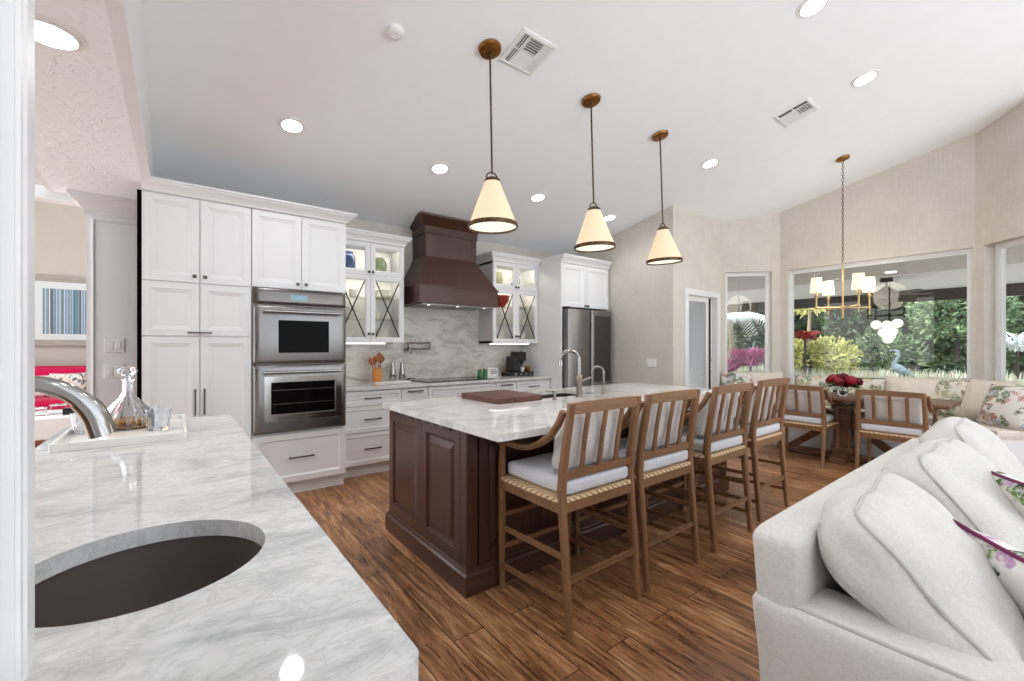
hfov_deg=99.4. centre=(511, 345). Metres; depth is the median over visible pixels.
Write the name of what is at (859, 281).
chandelier
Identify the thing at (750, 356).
cordyline
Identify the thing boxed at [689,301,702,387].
wall
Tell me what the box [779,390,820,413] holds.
cushion
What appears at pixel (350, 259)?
ginger jar
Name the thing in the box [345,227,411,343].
upper cabinet
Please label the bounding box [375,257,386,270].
pitcher
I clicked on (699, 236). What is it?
wall
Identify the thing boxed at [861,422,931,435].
seat cushion
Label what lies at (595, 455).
cushion
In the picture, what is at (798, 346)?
shrub
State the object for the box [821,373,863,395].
flower vase
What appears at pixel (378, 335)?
bowl
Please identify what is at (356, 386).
countertop
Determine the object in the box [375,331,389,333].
bowl
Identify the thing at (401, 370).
shaker
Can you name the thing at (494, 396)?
cutting board
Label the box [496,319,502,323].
bowl
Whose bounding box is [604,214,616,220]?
recessed light
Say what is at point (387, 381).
tray
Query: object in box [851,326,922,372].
leafy shrub
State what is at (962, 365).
shrub
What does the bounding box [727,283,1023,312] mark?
trim
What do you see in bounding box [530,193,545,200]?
recessed light
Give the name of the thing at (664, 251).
pendant light
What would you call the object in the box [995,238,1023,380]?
window
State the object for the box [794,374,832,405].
floral pillow
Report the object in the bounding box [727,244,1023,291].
ceiling
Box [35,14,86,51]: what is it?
recessed light
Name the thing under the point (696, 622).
floor
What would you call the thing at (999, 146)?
wall
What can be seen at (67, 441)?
serving tray
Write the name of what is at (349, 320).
shelf
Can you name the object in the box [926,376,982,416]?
floral pillow
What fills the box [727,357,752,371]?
cordyline
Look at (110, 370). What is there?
light switch
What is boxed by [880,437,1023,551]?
cushion
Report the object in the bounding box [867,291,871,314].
candle
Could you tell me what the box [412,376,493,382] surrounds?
cooktop
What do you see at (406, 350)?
pot filler
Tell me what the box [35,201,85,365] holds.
wall
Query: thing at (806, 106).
ceiling vent
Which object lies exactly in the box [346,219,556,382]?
wall
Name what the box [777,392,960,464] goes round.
dining table
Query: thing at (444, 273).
range hood
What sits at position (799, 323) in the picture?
tree
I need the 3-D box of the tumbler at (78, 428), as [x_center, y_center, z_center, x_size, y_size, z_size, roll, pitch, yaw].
[-1.978,0.356,2.010,0.095,0.095,0.095,0,0,-38]
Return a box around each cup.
[349,289,356,296]
[375,312,380,319]
[383,312,390,319]
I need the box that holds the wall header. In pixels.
[35,184,78,206]
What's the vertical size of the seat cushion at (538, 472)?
0.098 m
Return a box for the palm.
[727,312,764,372]
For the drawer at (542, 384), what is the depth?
5.80 m
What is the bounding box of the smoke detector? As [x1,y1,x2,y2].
[386,24,403,40]
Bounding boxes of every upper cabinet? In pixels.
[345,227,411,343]
[476,251,540,344]
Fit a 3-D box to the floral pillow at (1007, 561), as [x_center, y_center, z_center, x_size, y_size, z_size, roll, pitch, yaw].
[1.368,0.703,1.068,0.245,0.373,0.454,0,0,12]
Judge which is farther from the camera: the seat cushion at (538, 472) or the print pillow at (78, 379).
the print pillow at (78, 379)
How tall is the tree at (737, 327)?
4.938 m
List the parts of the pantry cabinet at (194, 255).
door, door, door, handle, handle, handle, door, door, door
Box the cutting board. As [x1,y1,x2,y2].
[461,390,541,403]
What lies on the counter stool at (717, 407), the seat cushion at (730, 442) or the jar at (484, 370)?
the seat cushion at (730, 442)
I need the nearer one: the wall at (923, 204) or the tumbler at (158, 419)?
the tumbler at (158, 419)
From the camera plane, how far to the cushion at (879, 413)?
4.33 m
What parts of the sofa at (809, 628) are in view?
frame, arm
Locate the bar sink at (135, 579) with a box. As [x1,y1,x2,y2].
[35,536,261,627]
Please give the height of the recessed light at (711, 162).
0.060 m
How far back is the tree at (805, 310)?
13.85 m
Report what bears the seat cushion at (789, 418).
on the dining chair at (805, 408)
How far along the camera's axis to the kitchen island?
2.58 m
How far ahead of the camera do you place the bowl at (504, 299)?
5.90 m
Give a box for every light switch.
[104,337,123,352]
[104,364,123,377]
[646,359,655,366]
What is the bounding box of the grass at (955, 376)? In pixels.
[920,371,966,378]
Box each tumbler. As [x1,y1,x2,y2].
[70,413,85,434]
[145,407,171,430]
[147,404,158,407]
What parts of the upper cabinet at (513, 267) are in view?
door, door, crown moulding, door, door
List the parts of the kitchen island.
panel, power strip, panel, corner post, panel, moulding, panel, panel, panel, panel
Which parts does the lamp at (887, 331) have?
cord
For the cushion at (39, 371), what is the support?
on the sofa at (39, 370)
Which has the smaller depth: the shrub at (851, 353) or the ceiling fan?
the ceiling fan
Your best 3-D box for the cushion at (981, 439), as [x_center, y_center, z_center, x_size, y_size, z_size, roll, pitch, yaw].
[2.123,0.564,1.979,0.626,0.454,0.366,0,0,-40]
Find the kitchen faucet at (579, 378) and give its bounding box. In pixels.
[558,349,592,396]
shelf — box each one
[346,298,398,301]
[348,319,394,321]
[496,307,532,310]
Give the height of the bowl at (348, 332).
0.070 m
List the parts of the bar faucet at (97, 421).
spout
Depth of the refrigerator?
5.99 m
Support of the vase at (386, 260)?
in the upper cabinet at (365, 245)
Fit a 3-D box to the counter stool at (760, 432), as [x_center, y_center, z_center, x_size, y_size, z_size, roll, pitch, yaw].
[1.931,0.798,3.666,0.572,1.074,0.564,0,0,-38]
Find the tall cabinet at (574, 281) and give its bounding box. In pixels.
[523,253,612,388]
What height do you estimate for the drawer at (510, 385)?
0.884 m
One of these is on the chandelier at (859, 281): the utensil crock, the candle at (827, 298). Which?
the candle at (827, 298)
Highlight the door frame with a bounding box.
[0,0,34,680]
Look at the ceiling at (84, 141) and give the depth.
2.28 m
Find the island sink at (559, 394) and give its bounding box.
[542,393,576,398]
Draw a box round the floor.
[35,440,864,680]
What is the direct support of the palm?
on the ground
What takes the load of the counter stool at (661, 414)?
on the floor
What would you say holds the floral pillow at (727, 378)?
on the bench
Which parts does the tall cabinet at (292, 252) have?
door, drawer, handle, door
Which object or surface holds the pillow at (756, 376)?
on the bench
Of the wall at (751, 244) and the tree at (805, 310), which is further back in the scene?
the tree at (805, 310)
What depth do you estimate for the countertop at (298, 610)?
0.79 m
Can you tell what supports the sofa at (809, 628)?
on the floor
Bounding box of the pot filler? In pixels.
[404,341,430,353]
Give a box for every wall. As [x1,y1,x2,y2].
[35,167,54,191]
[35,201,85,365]
[86,213,136,407]
[105,0,154,179]
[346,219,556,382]
[575,205,677,385]
[678,207,721,386]
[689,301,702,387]
[722,213,779,371]
[780,134,974,391]
[975,101,1023,380]
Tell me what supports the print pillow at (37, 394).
on the sofa at (39, 370)
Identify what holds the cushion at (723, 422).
on the counter stool at (717, 407)
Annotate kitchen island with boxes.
[385,410,728,598]
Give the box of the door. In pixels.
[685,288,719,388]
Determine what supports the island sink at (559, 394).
in the island countertop at (518, 420)
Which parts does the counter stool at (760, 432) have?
leg, leg, arm, leg, seat frame, rush seat, rail, rail, leg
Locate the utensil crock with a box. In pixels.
[372,368,380,381]
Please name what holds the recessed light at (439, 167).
in the ceiling at (377, 111)
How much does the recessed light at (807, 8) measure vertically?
0.060 m
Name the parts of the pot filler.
arm, arm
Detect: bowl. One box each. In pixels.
[346,311,355,318]
[346,330,355,335]
[375,290,389,294]
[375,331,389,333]
[375,334,389,336]
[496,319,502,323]
[498,295,509,306]
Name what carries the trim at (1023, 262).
attached to the ceiling at (1015, 254)
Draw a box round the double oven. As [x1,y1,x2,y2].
[252,287,345,434]
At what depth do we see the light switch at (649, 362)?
5.87 m
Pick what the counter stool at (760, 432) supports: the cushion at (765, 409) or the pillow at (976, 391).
the cushion at (765, 409)
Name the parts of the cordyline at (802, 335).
stem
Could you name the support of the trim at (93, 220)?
attached to the wall at (116, 245)
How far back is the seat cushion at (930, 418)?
4.87 m
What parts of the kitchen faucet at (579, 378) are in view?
spout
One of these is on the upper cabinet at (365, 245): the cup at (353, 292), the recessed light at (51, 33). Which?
the cup at (353, 292)
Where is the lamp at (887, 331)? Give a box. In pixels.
[870,278,902,342]
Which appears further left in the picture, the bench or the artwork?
the artwork
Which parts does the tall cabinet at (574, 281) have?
panel, door, crown moulding, door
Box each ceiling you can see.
[35,0,141,199]
[35,176,43,185]
[141,0,1023,254]
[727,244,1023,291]
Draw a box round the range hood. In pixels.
[404,211,498,310]
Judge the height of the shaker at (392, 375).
0.214 m
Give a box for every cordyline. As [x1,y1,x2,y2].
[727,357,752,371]
[728,346,764,370]
[794,330,822,372]
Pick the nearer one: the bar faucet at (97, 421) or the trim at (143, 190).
the bar faucet at (97, 421)
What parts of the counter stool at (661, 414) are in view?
leg, leg, arm, leg, seat frame, rush seat, rail, rail, arm, leg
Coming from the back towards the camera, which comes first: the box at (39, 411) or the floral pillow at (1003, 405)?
the box at (39, 411)
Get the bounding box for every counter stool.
[496,396,640,638]
[574,389,700,592]
[644,383,753,553]
[694,378,789,521]
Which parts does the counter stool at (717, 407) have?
leg, leg, arm, leg, seat frame, rush seat, rail, rail, leg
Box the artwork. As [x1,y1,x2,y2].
[35,274,85,345]
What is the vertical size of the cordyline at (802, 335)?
1.865 m
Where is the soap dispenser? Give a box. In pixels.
[545,390,556,399]
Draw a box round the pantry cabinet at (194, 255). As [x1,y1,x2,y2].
[137,189,250,438]
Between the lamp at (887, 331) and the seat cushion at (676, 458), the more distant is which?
the lamp at (887, 331)
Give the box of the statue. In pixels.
[889,349,914,376]
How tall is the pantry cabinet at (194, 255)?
2.500 m
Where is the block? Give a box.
[487,368,497,375]
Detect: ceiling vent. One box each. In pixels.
[498,27,556,75]
[773,97,819,126]
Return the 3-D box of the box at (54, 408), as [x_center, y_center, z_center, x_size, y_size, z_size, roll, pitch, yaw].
[-5.881,0.813,5.640,0.158,0.122,0.118,0,0,-38]
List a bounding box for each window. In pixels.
[726,272,769,371]
[788,248,972,391]
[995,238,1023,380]
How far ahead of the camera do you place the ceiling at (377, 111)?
3.48 m
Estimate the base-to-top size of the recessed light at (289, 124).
0.060 m
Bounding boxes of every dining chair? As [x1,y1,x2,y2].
[769,385,838,467]
[855,389,938,469]
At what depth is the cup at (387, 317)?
4.95 m
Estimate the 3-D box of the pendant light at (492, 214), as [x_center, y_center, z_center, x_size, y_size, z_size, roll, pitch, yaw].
[-0.138,-1.395,2.903,0.343,1.211,0.336,-2,1,-38]
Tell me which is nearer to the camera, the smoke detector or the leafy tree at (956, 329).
the smoke detector
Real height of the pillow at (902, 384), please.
0.429 m
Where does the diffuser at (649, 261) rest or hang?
attached to the pendant light at (664, 251)
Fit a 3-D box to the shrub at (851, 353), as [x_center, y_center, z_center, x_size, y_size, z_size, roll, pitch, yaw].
[10.214,0.494,13.912,1.856,1.754,1.670,0,0,-38]
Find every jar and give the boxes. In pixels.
[346,251,355,267]
[477,369,481,376]
[483,369,486,376]
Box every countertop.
[25,415,418,680]
[346,375,551,391]
[383,382,739,441]
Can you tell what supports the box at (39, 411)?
on the coffee table at (46, 426)
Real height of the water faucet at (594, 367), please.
0.244 m
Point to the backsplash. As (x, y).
(456, 350)
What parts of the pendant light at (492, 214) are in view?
rod, lamp shade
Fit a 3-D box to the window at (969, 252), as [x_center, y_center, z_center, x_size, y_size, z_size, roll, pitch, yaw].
[4.554,-0.230,5.545,0.110,1.710,1.845,0,0,-38]
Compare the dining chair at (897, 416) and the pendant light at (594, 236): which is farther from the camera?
the dining chair at (897, 416)
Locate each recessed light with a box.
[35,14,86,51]
[278,116,305,132]
[430,162,449,173]
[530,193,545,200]
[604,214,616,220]
[700,158,718,167]
[796,0,828,18]
[850,69,878,86]
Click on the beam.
(1014, 273)
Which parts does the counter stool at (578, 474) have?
leg, arm, seat frame, rush seat, leg, leg, rail, rail, arm, leg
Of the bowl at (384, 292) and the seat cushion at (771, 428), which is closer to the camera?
the seat cushion at (771, 428)
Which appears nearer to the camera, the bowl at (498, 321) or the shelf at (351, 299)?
the shelf at (351, 299)
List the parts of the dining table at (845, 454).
cross arm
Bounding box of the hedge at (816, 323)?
[735,295,1023,378]
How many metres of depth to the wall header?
3.46 m
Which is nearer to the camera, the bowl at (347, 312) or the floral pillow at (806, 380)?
the bowl at (347, 312)
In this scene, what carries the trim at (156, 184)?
attached to the tall cabinet at (292, 252)
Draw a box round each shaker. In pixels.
[389,362,395,380]
[399,362,404,380]
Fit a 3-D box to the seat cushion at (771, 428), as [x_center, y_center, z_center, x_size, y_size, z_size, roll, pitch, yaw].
[1.920,0.675,3.679,0.483,0.098,0.478,0,0,-38]
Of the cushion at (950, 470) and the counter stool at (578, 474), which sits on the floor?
the counter stool at (578, 474)
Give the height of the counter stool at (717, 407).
1.074 m
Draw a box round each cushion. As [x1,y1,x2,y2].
[35,367,85,375]
[508,452,627,494]
[552,408,619,469]
[608,437,687,472]
[626,399,682,452]
[670,426,741,452]
[695,390,737,436]
[724,417,779,436]
[739,383,775,423]
[776,413,833,423]
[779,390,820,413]
[817,470,1023,663]
[825,406,948,425]
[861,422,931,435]
[864,395,922,424]
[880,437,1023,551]
[919,417,1023,480]
[971,420,1023,440]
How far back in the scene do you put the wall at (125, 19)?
2.11 m
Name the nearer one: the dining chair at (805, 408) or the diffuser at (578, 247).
the diffuser at (578, 247)
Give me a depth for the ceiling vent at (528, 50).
2.96 m
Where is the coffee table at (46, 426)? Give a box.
[35,410,71,440]
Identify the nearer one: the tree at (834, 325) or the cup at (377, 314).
the cup at (377, 314)
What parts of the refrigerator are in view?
door, door, glass panel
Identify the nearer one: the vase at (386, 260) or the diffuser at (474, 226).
the diffuser at (474, 226)
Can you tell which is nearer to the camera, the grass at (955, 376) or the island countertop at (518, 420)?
the island countertop at (518, 420)
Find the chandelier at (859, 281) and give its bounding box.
[810,155,876,318]
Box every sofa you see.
[35,366,85,409]
[752,438,1023,680]
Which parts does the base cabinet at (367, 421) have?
drawer, drawer, drawer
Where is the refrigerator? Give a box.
[562,306,610,387]
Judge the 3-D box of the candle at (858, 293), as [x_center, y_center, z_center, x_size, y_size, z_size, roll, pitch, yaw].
[3.723,-0.510,4.666,0.040,0.310,0.039,0,0,-38]
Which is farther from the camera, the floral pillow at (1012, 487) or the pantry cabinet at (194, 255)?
the pantry cabinet at (194, 255)
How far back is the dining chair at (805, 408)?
4.94 m
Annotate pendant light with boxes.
[467,39,517,233]
[574,93,615,252]
[646,130,682,264]
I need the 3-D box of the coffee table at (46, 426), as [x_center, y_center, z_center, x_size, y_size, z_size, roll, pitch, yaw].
[-6.321,1.105,5.351,1.550,0.460,1.000,0,0,-38]
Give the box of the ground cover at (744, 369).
[727,365,1023,386]
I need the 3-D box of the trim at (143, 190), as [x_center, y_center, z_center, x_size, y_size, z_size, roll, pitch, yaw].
[-2.409,-1.171,3.996,1.486,0.013,0.771,0,0,-38]
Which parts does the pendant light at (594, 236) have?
rod, lamp shade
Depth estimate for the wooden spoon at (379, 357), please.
4.88 m
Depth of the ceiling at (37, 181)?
7.35 m
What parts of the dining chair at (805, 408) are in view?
leg, leg, rail, rail, seat frame, rush seat, leg, arm, leg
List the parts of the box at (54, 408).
lid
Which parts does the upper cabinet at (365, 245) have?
door, door, crown moulding, door, door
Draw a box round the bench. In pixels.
[734,403,1023,468]
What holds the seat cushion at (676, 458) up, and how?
on the counter stool at (661, 414)
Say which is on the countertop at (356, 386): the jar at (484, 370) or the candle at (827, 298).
the jar at (484, 370)
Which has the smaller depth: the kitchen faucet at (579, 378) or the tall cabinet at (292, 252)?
the kitchen faucet at (579, 378)
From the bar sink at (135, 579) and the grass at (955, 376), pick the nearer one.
the bar sink at (135, 579)
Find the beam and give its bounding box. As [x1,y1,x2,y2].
[727,264,1023,304]
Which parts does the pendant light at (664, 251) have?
rod, lamp shade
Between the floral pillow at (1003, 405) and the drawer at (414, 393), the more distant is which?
the drawer at (414, 393)
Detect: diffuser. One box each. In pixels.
[470,222,515,231]
[576,245,613,250]
[648,260,680,263]
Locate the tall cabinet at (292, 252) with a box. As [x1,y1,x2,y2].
[251,209,345,492]
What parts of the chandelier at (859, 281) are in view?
lamp shade, lamp shade, stem, chain, lamp shade, lamp shade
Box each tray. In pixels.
[48,414,186,452]
[370,380,410,383]
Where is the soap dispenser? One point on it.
(553, 391)
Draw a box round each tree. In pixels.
[727,312,744,358]
[740,309,815,371]
[794,308,825,374]
[817,302,907,374]
[904,296,1023,374]
[906,296,1023,376]
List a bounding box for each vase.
[383,259,390,271]
[496,272,502,283]
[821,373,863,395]
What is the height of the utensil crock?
0.150 m
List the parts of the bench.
panel, panel, panel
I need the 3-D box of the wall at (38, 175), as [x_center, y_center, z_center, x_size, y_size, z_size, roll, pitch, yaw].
[-1.177,-2.021,0.246,0.040,1.588,8.230,0,0,-38]
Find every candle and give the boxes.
[814,292,817,314]
[826,295,829,315]
[857,289,860,312]
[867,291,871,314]
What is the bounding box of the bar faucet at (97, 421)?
[35,376,116,438]
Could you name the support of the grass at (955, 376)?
on the ground
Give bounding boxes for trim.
[66,189,136,219]
[91,218,136,395]
[141,176,357,223]
[143,190,343,223]
[727,262,1023,292]
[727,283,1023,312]
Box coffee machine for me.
[501,350,533,375]
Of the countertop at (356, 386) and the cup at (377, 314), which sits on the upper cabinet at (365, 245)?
the cup at (377, 314)
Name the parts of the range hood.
crown moulding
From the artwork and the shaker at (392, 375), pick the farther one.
the artwork
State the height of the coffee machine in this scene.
0.358 m
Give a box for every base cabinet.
[344,388,400,478]
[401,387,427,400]
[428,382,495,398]
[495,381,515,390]
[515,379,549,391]
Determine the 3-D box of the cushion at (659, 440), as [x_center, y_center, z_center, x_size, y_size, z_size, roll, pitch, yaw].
[0.867,0.461,2.614,0.442,0.319,0.153,0,0,-38]
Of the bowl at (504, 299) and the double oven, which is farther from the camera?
the bowl at (504, 299)
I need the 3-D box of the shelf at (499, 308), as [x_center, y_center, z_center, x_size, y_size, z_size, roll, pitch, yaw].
[-0.051,-0.529,6.099,0.741,0.008,0.270,0,0,-38]
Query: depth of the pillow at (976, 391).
4.54 m
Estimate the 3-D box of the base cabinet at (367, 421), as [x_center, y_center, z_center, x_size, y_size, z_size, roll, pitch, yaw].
[-1.611,0.893,4.700,0.633,0.884,0.634,0,0,-38]
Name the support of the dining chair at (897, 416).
on the floor
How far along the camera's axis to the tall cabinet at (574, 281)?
6.04 m
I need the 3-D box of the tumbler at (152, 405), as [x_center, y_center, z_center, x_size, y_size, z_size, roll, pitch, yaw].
[-1.915,0.358,2.287,0.090,0.090,0.090,0,0,-38]
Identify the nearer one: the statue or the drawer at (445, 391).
the drawer at (445, 391)
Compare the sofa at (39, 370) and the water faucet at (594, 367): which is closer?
the water faucet at (594, 367)
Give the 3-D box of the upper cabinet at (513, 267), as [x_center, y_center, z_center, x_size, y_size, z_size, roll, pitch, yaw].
[-0.049,-0.625,6.039,0.853,1.209,0.412,0,0,-38]
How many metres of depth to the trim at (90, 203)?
3.55 m
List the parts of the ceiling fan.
motor, blade, blade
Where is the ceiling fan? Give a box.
[841,277,934,298]
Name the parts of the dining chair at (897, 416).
leg, leg, seat frame, rush seat, rail, rail, leg, arm, leg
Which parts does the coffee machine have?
water tank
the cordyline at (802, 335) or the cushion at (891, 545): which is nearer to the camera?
the cushion at (891, 545)
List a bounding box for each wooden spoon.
[368,358,374,368]
[375,352,382,368]
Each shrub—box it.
[794,338,821,372]
[800,334,863,375]
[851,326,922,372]
[928,356,966,378]
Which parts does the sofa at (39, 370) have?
seat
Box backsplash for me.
[345,307,522,382]
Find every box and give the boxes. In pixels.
[35,407,46,415]
[49,403,67,413]
[62,408,74,414]
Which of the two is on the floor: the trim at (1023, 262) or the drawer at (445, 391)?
the drawer at (445, 391)
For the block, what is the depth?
5.96 m
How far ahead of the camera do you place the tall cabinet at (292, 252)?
3.92 m
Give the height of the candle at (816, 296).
0.310 m
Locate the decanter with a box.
[107,366,150,430]
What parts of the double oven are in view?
oven door, oven door, control panel, panel, handle, handle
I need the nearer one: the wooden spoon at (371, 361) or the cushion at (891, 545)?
the cushion at (891, 545)
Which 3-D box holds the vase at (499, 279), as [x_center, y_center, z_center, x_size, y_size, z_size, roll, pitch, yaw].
[-0.206,-0.901,5.986,0.164,0.220,0.164,0,0,-38]
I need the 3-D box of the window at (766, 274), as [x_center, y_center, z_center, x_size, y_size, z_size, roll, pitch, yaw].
[3.473,-0.230,6.418,0.645,1.710,0.120,0,0,7]
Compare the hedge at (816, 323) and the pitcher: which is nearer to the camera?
the pitcher
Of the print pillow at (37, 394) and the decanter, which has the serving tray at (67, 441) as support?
the decanter
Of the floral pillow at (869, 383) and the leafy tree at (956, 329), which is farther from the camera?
the leafy tree at (956, 329)
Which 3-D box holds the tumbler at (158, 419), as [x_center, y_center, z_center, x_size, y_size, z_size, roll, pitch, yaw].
[-1.704,0.353,2.095,0.100,0.101,0.100,0,0,-38]
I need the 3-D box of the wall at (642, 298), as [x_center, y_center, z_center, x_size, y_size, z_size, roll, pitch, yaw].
[1.512,-0.915,6.462,0.120,4.500,2.028,0,0,-38]
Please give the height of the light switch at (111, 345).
0.125 m
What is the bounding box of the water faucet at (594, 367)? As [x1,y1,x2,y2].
[591,366,605,393]
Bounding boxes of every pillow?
[35,375,48,396]
[49,372,85,396]
[720,372,751,384]
[748,371,782,401]
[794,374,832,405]
[848,378,884,408]
[885,376,938,415]
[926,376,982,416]
[952,518,1023,618]
[957,378,1017,420]
[976,383,1023,431]
[991,471,1023,517]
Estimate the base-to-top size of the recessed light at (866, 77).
0.060 m
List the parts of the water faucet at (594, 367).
spout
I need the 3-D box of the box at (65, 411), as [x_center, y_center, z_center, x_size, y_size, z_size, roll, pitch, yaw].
[-5.664,0.833,5.556,0.118,0.082,0.078,0,0,-38]
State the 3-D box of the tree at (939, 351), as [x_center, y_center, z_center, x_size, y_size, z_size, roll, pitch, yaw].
[14.637,-0.900,14.108,2.815,4.886,2.776,0,0,-38]
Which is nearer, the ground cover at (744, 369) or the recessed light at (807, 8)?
the recessed light at (807, 8)
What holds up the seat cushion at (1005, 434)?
on the bench
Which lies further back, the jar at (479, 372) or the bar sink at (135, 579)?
the jar at (479, 372)
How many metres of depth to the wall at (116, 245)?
3.62 m

